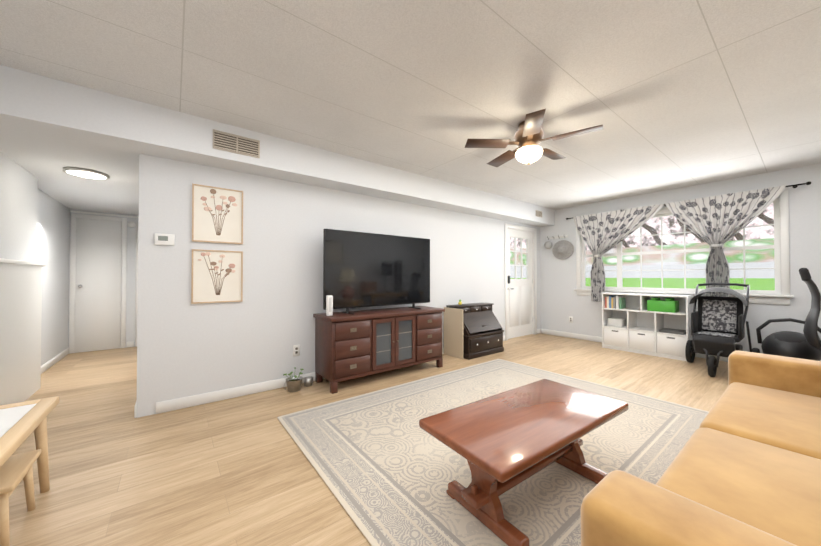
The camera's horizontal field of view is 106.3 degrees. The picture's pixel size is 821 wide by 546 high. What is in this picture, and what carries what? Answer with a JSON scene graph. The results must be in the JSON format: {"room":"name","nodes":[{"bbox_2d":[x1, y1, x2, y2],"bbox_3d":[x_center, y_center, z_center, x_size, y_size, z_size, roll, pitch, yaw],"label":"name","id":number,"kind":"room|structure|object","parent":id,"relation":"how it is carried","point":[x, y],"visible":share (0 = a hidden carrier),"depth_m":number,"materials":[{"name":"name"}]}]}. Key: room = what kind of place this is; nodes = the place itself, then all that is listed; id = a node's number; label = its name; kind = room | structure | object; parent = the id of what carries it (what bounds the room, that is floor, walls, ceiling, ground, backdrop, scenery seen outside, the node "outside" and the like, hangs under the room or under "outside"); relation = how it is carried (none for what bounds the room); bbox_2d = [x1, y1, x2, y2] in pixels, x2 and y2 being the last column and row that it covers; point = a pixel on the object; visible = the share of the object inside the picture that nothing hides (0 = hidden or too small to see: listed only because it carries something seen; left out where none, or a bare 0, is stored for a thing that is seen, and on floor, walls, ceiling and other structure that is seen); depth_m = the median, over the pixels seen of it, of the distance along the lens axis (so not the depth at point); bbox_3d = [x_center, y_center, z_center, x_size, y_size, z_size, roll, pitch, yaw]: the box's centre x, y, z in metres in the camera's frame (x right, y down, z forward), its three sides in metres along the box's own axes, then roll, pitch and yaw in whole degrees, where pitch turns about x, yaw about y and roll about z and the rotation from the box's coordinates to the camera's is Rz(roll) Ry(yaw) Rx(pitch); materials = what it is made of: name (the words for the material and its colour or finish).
{"room":"living room","nodes":[
{"label":"living room","id":0,"kind":"room"},
{"bbox_2d":[0,151,69,365],"bbox_3d":[-2.781,-0.063,1.599,0.240,2.450,7.790,1,-1,-38],"label":"wall","id":1,"kind":"structure","parent":0,"point":[34,223],"depth_m":3.66,"materials":[{"name":"paint"}]},
{"bbox_2d":[0,258,45,404],"bbox_3d":[-2.086,0.511,0.939,0.060,1.285,5.628,1,-1,-38],"label":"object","id":2,"kind":"object","parent":1,"relation":"attached to","point":[20,322],"visible":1,"depth_m":2.73,"materials":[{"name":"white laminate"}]},
{"bbox_2d":[41,347,68,373],"bbox_3d":[-4.499,1.141,3.827,0.017,0.095,1.898,1,-1,-38],"label":"baseboard","id":3,"kind":"structure","parent":1,"relation":"attached to","point":[54,360],"depth_m":4.00,"materials":[{"name":"white wood"}]},
{"bbox_2d":[68,209,138,352],"bbox_3d":[-4.548,-0.021,5.078,1.450,2.450,0.120,1,-1,-38],"label":"wall","id":4,"kind":"structure","parent":0,"point":[130,283],"depth_m":5.00,"materials":[{"name":"paint"}]},
{"bbox_2d":[75,218,121,352],"bbox_3d":[-4.798,0.182,4.736,0.500,2.024,0.110,1,-1,-38],"label":"closet door","id":5,"kind":"structure","parent":4,"relation":"in","point":[98,286],"depth_m":4.75,"materials":[{"name":"white wood"}]},
{"bbox_2d":[69,210,138,353],"bbox_3d":[-4.505,0.138,5.020,1.447,2.130,0.018,1,-1,-38],"label":"door frame","id":6,"kind":"structure","parent":4,"relation":"attached to","point":[72,283],"depth_m":4.70,"materials":[{"name":"white wood"}]},
{"bbox_2d":[127,222,134,227],"bbox_3d":[-4.534,-0.787,5.003,0.098,0.098,0.028,1,-1,-38],"label":"smoke detector","id":7,"kind":"object","parent":4,"relation":"attached to","point":[131,224],"visible":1,"depth_m":4.99,"materials":[{"name":"white plastic"}]},
{"bbox_2d":[135,223,137,346],"bbox_3d":[-4.261,0.192,5.284,0.680,2.030,0.136,1,-1,-38],"label":"door frame","id":8,"kind":"structure","parent":4,"relation":"attached to","point":[136,293],"depth_m":5.03,"materials":[{"name":"white wood"}]},
{"bbox_2d":[0,65,554,226],"bbox_3d":[-1.832,-1.085,5.973,7.430,0.300,5.600,1,-1,-38],"label":"ceiling","id":9,"kind":"structure","parent":0,"point":[32,103],"depth_m":2.67,"materials":[{"name":"paint"}]},
{"bbox_2d":[62,167,109,179],"bbox_3d":[-3.128,-0.958,2.977,0.316,0.026,0.316,1,-1,-38],"label":"recessed light","id":10,"kind":"object","parent":9,"relation":"in","point":[85,173],"visible":1,"depth_m":2.94,"materials":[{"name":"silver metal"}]},
{"bbox_2d":[213,129,259,157],"bbox_3d":[-1.507,-1.120,2.678,0.360,0.160,0.013,1,-1,-38],"label":"ceiling vent","id":11,"kind":"object","parent":9,"relation":"in","point":[232,143],"visible":1,"depth_m":2.67,"materials":[{"name":"beige metal"}]},
{"bbox_2d":[536,210,541,216],"bbox_3d":[2.365,-1.089,5.664,0.220,0.110,0.013,1,-1,-38],"label":"ceiling vent","id":12,"kind":"object","parent":9,"relation":"in","point":[538,213],"visible":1,"depth_m":5.65,"materials":[{"name":"beige"}]},
{"bbox_2d":[136,154,540,417],"bbox_3d":[0.220,-0.029,4.462,6.250,2.450,0.120,1,-1,-38],"label":"wall","id":13,"kind":"structure","parent":0,"point":[186,347],"depth_m":3.07,"materials":[{"name":"paint"}]},
{"bbox_2d":[154,233,174,245],"bbox_3d":[-2.078,-0.283,2.601,0.135,0.095,0.022,1,-1,-38],"label":"thermostat","id":14,"kind":"object","parent":13,"relation":"attached to","point":[164,239],"visible":1,"depth_m":2.59,"materials":[{"name":"white plastic"}]},
{"bbox_2d":[191,249,242,303],"bbox_3d":[-1.771,0.032,2.835,0.400,0.480,0.020,1,-1,-38],"label":"picture","id":15,"kind":"object","parent":13,"relation":"attached to","point":[216,276],"visible":1,"depth_m":2.83,"materials":[{"name":"beige paper"}]},
{"bbox_2d":[192,183,242,243],"bbox_3d":[-1.771,-0.533,2.841,0.400,0.510,0.020,1,-1,-38],"label":"picture","id":16,"kind":"object","parent":13,"relation":"attached to","point":[217,214],"visible":0.98,"depth_m":2.83,"materials":[{"name":"beige paper"}]},
{"bbox_2d":[293,344,299,356],"bbox_3d":[-1.209,0.822,3.267,0.070,0.120,0.006,1,-1,-38],"label":"outlet","id":17,"kind":"object","parent":13,"relation":"attached to","point":[296,350],"visible":1,"depth_m":3.26,"materials":[{"name":"white plastic"}]},
{"bbox_2d":[505,223,536,340],"bbox_3d":[2.067,0.164,5.872,1.040,2.100,0.134,1,-1,-38],"label":"door frame","id":18,"kind":"structure","parent":13,"relation":"attached to","point":[534,247],"depth_m":6.06,"materials":[{"name":"white wood"}]},
{"bbox_2d":[507,229,532,338],"bbox_3d":[2.080,0.197,5.854,0.892,2.020,0.097,1,-1,-38],"label":"entry door","id":19,"kind":"structure","parent":18,"relation":"attached to","point":[520,307],"depth_m":5.88,"materials":[{"name":"painted wood"},{"name":"glass"}]},
{"bbox_2d":[9,333,727,545],"bbox_3d":[-0.572,1.246,4.410,7.550,0.100,9.570,1,-1,-38],"label":"floor","id":20,"kind":"structure","parent":0,"point":[239,471],"depth_m":1.99,"materials":[{"name":"wood"}]},
{"bbox_2d":[0,449,40,545],"bbox_3d":[-1.843,1.019,1.336,0.240,0.281,0.350,1,-1,-38],"label":"stool","id":21,"kind":"object","parent":20,"relation":"on","point":[15,469],"visible":0.94,"depth_m":1.37,"materials":[{"name":"brown wood"}]},
{"bbox_2d":[0,396,58,492],"bbox_3d":[-1.913,0.915,1.214,0.550,0.486,0.800,1,-1,-38],"label":"table","id":22,"kind":"object","parent":20,"relation":"on","point":[20,422],"visible":0.98,"depth_m":1.50,"materials":[{"name":"brown wood"}]},
{"bbox_2d":[134,400,136,417],"bbox_3d":[-3.022,1.138,3.522,0.012,0.095,2.612,1,-1,-38],"label":"baseboard","id":23,"kind":"structure","parent":20,"relation":"on","point":[135,407],"depth_m":2.49,"materials":[{"name":"white wood"}]},
{"bbox_2d":[283,367,303,391],"bbox_3d":[-1.170,1.070,3.098,0.207,0.216,0.164,1,-1,-38],"label":"potted plant","id":24,"kind":"object","parent":20,"relation":"on","point":[294,382],"visible":1,"depth_m":3.05,"materials":[{"name":"green plant"}]},
{"bbox_2d":[303,376,312,386],"bbox_3d":[-1.074,1.141,3.235,0.100,0.078,0.100,1,-1,-38],"label":"pot","id":25,"kind":"object","parent":20,"relation":"on","point":[308,381],"visible":1,"depth_m":3.20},
{"bbox_2d":[156,335,504,413],"bbox_3d":[-0.216,1.144,4.027,4.804,0.095,0.012,1,-1,-38],"label":"baseboard","id":26,"kind":"structure","parent":20,"relation":"on","point":[189,401],"depth_m":2.84,"materials":[{"name":"white wood"}]},
{"bbox_2d":[313,306,444,393],"bbox_3d":[-0.308,0.817,3.622,1.524,0.740,0.488,1,-1,-38],"label":"tv stand","id":27,"kind":"object","parent":20,"relation":"on","point":[359,343],"visible":1,"depth_m":3.32,"materials":[{"name":"brown wood"}]},
{"bbox_2d":[326,295,332,315],"bbox_3d":[-0.835,0.335,3.172,0.060,0.208,0.046,1,-1,-38],"label":"router","id":28,"kind":"object","parent":27,"relation":"on","point":[329,305],"visible":0.96,"depth_m":3.15,"materials":[{"name":"white plastic"}]},
{"bbox_2d":[323,229,429,314],"bbox_3d":[-0.317,-0.007,3.643,1.460,0.903,0.260,1,-1,-38],"label":"flat-screen tv","id":29,"kind":"object","parent":27,"relation":"on","point":[362,269],"visible":1,"depth_m":3.56,"materials":[{"name":"black plastic"}]},
{"bbox_2d":[444,307,462,358],"bbox_3d":[0.612,0.851,4.412,0.013,0.690,0.380,1,-1,-38],"label":"cardboard panel","id":30,"kind":"object","parent":20,"relation":"on","point":[453,332],"visible":0.86,"depth_m":4.40,"materials":[{"name":"beige cardboard"}]},
{"bbox_2d":[446,303,503,359],"bbox_3d":[0.989,0.840,4.641,0.816,0.718,0.458,1,-1,-38],"label":"secretary desk","id":31,"kind":"object","parent":20,"relation":"on","point":[483,330],"visible":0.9,"depth_m":4.50,"materials":[{"name":"black wood"}]},
{"bbox_2d":[277,359,708,545],"bbox_3d":[0.757,1.167,2.481,2.900,0.010,2.250,1,-1,-38],"label":"rug","id":32,"kind":"object","parent":20,"relation":"on","point":[388,469],"visible":0.63,"depth_m":1.93,"materials":[{"name":"beige fabric"}]},
{"bbox_2d":[419,379,628,545],"bbox_3d":[0.638,0.942,1.640,1.100,0.418,0.520,0,-1,-35],"label":"coffee table","id":33,"kind":"object","parent":32,"relation":"on","point":[503,442],"visible":0.96,"depth_m":1.48,"materials":[{"name":"brown wood"}]},
{"bbox_2d":[602,292,693,360],"bbox_3d":[3.568,0.759,4.679,0.390,0.880,1.050,1,-1,-38],"label":"shelf unit","id":34,"kind":"object","parent":20,"relation":"on","point":[639,333],"visible":0.77,"depth_m":4.59,"materials":[{"name":"white laminate"}]},
{"bbox_2d":[605,295,625,308],"bbox_3d":[3.298,0.464,4.959,0.200,0.199,0.222,1,-1,-38],"label":"books","id":35,"kind":"object","parent":34,"relation":"in","point":[615,301],"visible":1,"depth_m":4.89,"materials":[{"name":"multicoloured paper"}]},
{"bbox_2d":[607,317,685,334],"bbox_3d":[3.557,0.791,4.669,0.300,0.119,0.950,1,-1,-38],"label":"toy","id":36,"kind":"object","parent":34,"relation":"in","point":[617,322],"visible":0.96,"depth_m":4.85,"materials":[{"name":"white plastic"}]},
{"bbox_2d":[647,297,678,312],"bbox_3d":[3.675,0.461,4.487,0.220,0.194,0.320,1,-1,-38],"label":"box","id":37,"kind":"object","parent":34,"relation":"in","point":[657,304],"visible":1,"depth_m":4.41,"materials":[{"name":"green plastic"}]},
{"bbox_2d":[581,350,820,545],"bbox_3d":[1.648,0.823,1.019,2.380,0.665,1.060,1,-1,-38],"label":"sofa","id":38,"kind":"object","parent":20,"relation":"on","point":[744,468],"visible":1,"depth_m":1.00,"materials":[{"name":"orange leather"}]},
{"bbox_2d":[685,283,759,376],"bbox_3d":[3.699,0.656,3.713,0.896,1.059,0.630,1,-1,-38],"label":"stroller","id":39,"kind":"object","parent":20,"relation":"on","point":[718,327],"visible":0.83,"depth_m":3.70,"materials":[{"name":"black fabric"}]},
{"bbox_2d":[756,318,820,360],"bbox_3d":[4.234,0.845,3.429,0.672,0.678,0.514,1,-1,-38],"label":"seat","id":40,"kind":"object","parent":20,"relation":"on","point":[790,344],"visible":0.56,"depth_m":3.30,"materials":[{"name":"black plastic"}]},
{"bbox_2d":[799,268,820,350],"bbox_3d":[4.031,0.560,2.778,0.632,1.228,0.644,1,-1,-38],"label":"office chair","id":41,"kind":"object","parent":20,"relation":"on","point":[810,330],"visible":0.96,"depth_m":2.90,"materials":[{"name":"black plastic"}]},
{"bbox_2d":[0,0,820,209],"bbox_3d":[1.256,-1.329,2.315,7.250,0.100,3.970,1,-1,-38],"label":"ceiling","id":42,"kind":"structure","parent":0,"point":[670,94],"depth_m":2.00,"materials":[{"name":"white paint"}]},
{"bbox_2d":[465,109,602,166],"bbox_3d":[1.039,-1.103,2.656,1.014,0.344,1.066,1,-1,-38],"label":"ceiling fan","id":43,"kind":"object","parent":42,"relation":"hanging from","point":[529,135],"visible":1,"depth_m":2.58,"materials":[{"name":"brown wood"}]},
{"bbox_2d":[540,163,820,360],"bbox_3d":[3.951,-0.026,4.642,0.120,2.450,4.390,1,-1,-38],"label":"wall","id":44,"kind":"structure","parent":0,"point":[562,301],"depth_m":4.08,"materials":[{"name":"paint"}]},
{"bbox_2d":[547,235,567,239],"bbox_3d":[2.823,-0.692,5.958,0.067,0.069,0.420,1,-1,-38],"label":"rack","id":45,"kind":"object","parent":44,"relation":"attached to","point":[558,236],"visible":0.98,"depth_m":5.96,"materials":[{"name":"white"}]},
{"bbox_2d":[544,241,551,248],"bbox_3d":[2.703,-0.554,6.067,0.085,0.148,0.150,1,-1,-38],"label":"cap","id":46,"kind":"object","parent":45,"relation":"hanging from","point":[547,244],"visible":0.98,"depth_m":6.04,"materials":[{"name":"grey fabric"}]},
{"bbox_2d":[552,240,573,258],"bbox_3d":[2.862,-0.442,5.835,0.115,0.370,0.414,1,-1,-38],"label":"cowboy hat","id":47,"kind":"object","parent":45,"relation":"hanging from","point":[562,249],"visible":0.98,"depth_m":5.82,"materials":[{"name":"fabric"}]},
{"bbox_2d":[540,329,727,361],"bbox_3d":[3.891,1.151,4.593,0.017,0.095,4.130,1,-1,-38],"label":"baseboard","id":48,"kind":"structure","parent":44,"relation":"attached to","point":[544,331],"depth_m":5.60,"materials":[{"name":"white wood"}]},
{"bbox_2d":[574,190,793,304],"bbox_3d":[3.837,-0.295,4.715,0.145,1.390,2.540,1,-1,-38],"label":"window unit","id":49,"kind":"structure","parent":44,"relation":"in","point":[780,246],"depth_m":4.41,"materials":[{"name":"white"}]},
{"bbox_2d":[566,181,810,219],"bbox_3d":[3.791,-1.026,4.676,0.104,0.040,2.798,1,-1,-38],"label":"curtain rod","id":50,"kind":"object","parent":44,"relation":"attached to","point":[796,185],"visible":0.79,"depth_m":3.64,"materials":[{"name":"grey metal"}]},
{"bbox_2d":[573,203,664,301],"bbox_3d":[3.358,-0.275,5.084,0.103,1.517,1.330,1,-1,-38],"label":"curtain","id":51,"kind":"object","parent":50,"relation":"hanging from","point":[602,233],"visible":1,"depth_m":5.20,"materials":[{"name":"white fabric"}]},
{"bbox_2d":[665,185,785,296],"bbox_3d":[4.115,-0.356,4.103,0.103,1.377,1.150,1,-1,-38],"label":"curtain","id":52,"kind":"object","parent":50,"relation":"hanging from","point":[715,223],"visible":0.96,"depth_m":4.10,"materials":[{"name":"white fabric"}]},
{"label":"outside","id":53,"kind":"structure","parent":0,"visible":0},
{"bbox_2d":[510,237,525,278],"bbox_3d":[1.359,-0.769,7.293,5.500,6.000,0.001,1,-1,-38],"label":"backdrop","id":54,"kind":"structure","parent":53,"point":[512,274],"depth_m":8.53,"materials":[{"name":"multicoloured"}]},
{"bbox_2d":[585,203,774,289],"bbox_3d":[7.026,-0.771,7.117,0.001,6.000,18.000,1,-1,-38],"label":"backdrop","id":55,"kind":"structure","parent":53,"point":[646,260],"depth_m":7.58,"materials":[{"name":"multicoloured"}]}
]}

